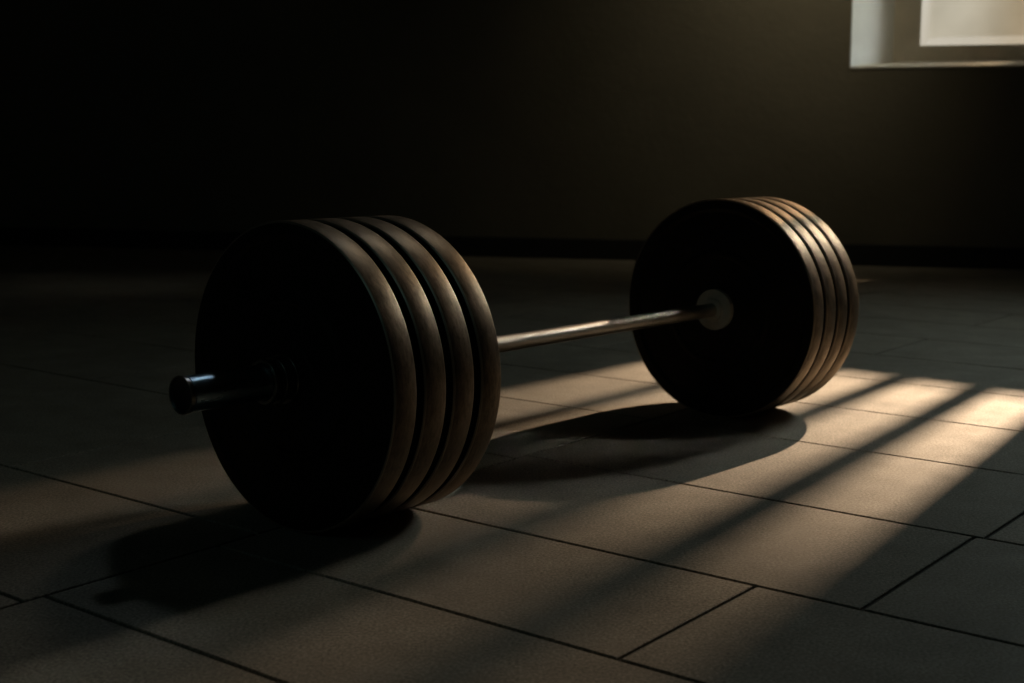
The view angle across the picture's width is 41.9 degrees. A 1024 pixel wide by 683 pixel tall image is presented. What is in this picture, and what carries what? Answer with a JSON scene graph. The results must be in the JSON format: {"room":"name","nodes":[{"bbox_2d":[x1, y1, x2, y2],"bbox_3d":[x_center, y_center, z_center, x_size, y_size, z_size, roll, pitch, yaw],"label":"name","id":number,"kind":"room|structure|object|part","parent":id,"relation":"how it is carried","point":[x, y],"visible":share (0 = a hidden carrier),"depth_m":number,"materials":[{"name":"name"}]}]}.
{"room":"gym","nodes":[
{"label":"gym","id":0,"kind":"room"},
{"bbox_2d":[0,245,1023,682],"bbox_3d":[1.698,0.261,2.498,21.397,0.120,25.316,0,8,0],"label":"floor","id":1,"kind":"structure","parent":0,"point":[868,526],"depth_m":2.03,"materials":[{"name":"stone"}]},
{"bbox_2d":[194,220,416,532],"bbox_3d":[-0.304,0.050,1.940,0.450,0.450,0.056,7,11,41],"label":"weight plate","id":2,"kind":"object","parent":1,"relation":"on","point":[323,460],"visible":0.94,"depth_m":1.89,"materials":[{"name":"black rubber"}]},
{"bbox_2d":[304,218,445,523],"bbox_3d":[-0.267,0.044,1.981,0.450,0.450,0.056,7,11,41],"label":"weight plate","id":3,"kind":"object","parent":1,"relation":"on","point":[417,313],"visible":0.22,"depth_m":1.84,"materials":[{"name":"black rubber"}]},
{"bbox_3d":[-0.267,0.044,1.982,0.056,0.450,0.450,-9,-26,-48],"label":"plate","id":4,"kind":"part","parent":3,"relation":"part of","materials":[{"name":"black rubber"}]},
{"bbox_2d":[339,217,473,515],"bbox_3d":[-0.229,0.038,2.023,0.450,0.450,0.056,7,11,41],"label":"weight plate","id":5,"kind":"object","parent":1,"relation":"on","point":[444,304],"visible":0.2,"depth_m":1.88,"materials":[{"name":"black rubber"}]},
{"bbox_2d":[363,215,500,507],"bbox_3d":[-0.192,0.032,2.065,0.450,0.450,0.056,7,11,41],"label":"weight plate","id":6,"kind":"object","parent":1,"relation":"on","point":[473,304],"visible":0.19,"depth_m":1.92,"materials":[{"name":"black rubber"}]},
{"bbox_2d":[169,289,733,414],"bbox_3d":[0.102,-0.015,2.394,0.084,0.084,1.643,7,11,41],"label":"barbell","id":7,"kind":"object","parent":1,"relation":"on","point":[714,309],"visible":0.57,"depth_m":2.27,"materials":[{"name":"metal"}]},
{"bbox_2d":[252,353,301,404],"bbox_3d":[-0.338,0.055,1.902,0.072,0.072,0.043,7,11,41],"label":"lock collar","id":8,"kind":"object","parent":7,"relation":"attached to","point":[286,372],"visible":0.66,"depth_m":1.89,"materials":[{"name":"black metal"}]},
{"bbox_2d":[629,198,823,417],"bbox_3d":[0.436,-0.069,2.766,0.450,0.450,0.048,7,11,41],"label":"weight plate","id":9,"kind":"object","parent":1,"relation":"on","point":[741,249],"visible":0.94,"depth_m":2.73,"materials":[{"name":"black rubber"}]},
{"bbox_2d":[729,198,835,411],"bbox_3d":[0.468,-0.074,2.802,0.450,0.450,0.048,7,11,41],"label":"weight plate","id":10,"kind":"object","parent":1,"relation":"on","point":[820,263],"visible":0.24,"depth_m":2.66,"materials":[{"name":"black rubber"}]},
{"bbox_3d":[0.468,-0.074,2.802,0.048,0.450,0.450,-9,-26,-48],"label":"plate","id":11,"kind":"part","parent":10,"relation":"part of","materials":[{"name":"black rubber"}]},
{"bbox_2d":[743,197,847,407],"bbox_3d":[0.500,-0.079,2.838,0.450,0.450,0.048,7,11,41],"label":"weight plate","id":12,"kind":"object","parent":1,"relation":"on","point":[834,267],"visible":0.2,"depth_m":2.70,"materials":[{"name":"black rubber"}]},
{"bbox_3d":[0.500,-0.079,2.838,0.450,0.450,0.048,24,21,37],"label":"plate","id":13,"kind":"part","parent":12,"relation":"part of","materials":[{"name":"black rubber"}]},
{"bbox_2d":[758,197,858,404],"bbox_3d":[0.532,-0.084,2.874,0.450,0.450,0.048,7,11,41],"label":"weight plate","id":14,"kind":"object","parent":1,"relation":"on","point":[843,259],"visible":0.22,"depth_m":2.73,"materials":[{"name":"black rubber"}]},
{"bbox_3d":[0.532,-0.084,2.874,0.450,0.450,0.048,-26,-11,41],"label":"plate","id":15,"kind":"part","parent":14,"relation":"part of","materials":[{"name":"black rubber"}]},
{"bbox_2d":[0,0,1023,247],"bbox_3d":[-1.025,-2.673,6.925,7.296,4.400,0.340,2,9,15],"label":"wall","id":16,"kind":"structure","parent":0,"point":[568,119],"depth_m":6.73,"materials":[{"name":"paint"}]},
{"bbox_2d":[0,227,1023,269],"bbox_3d":[-1.081,-0.520,7.064,7.246,0.100,0.020,2,9,15],"label":"baseboard","id":17,"kind":"structure","parent":16,"relation":"attached to","point":[562,248],"depth_m":6.74,"materials":[{"name":"black"}]},
{"bbox_2d":[849,0,1023,68],"bbox_3d":[2.048,-1.690,6.238,0.888,0.834,0.344,2,9,15],"label":"window","id":18,"kind":"structure","parent":16,"relation":"in","point":[885,34],"depth_m":6.30,"materials":[{"name":"white paint"}]},
{"bbox_3d":[2.047,-1.299,6.295,0.888,0.045,0.344,2,9,15],"label":"sill","id":19,"kind":"part","parent":18,"relation":"part of","materials":[{"name":"stone"}]},
{"bbox_3d":[2.146,-1.709,6.264,0.673,0.803,0.042,2,9,15],"label":"frame","id":20,"kind":"part","parent":18,"relation":"part of","materials":[{"name":"paint"}]},
{"bbox_3d":[2.194,-1.691,6.269,0.437,0.512,0.006,2,9,15],"label":"pane","id":21,"kind":"part","parent":18,"relation":"part of","materials":[{"name":"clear glass"}]}
]}

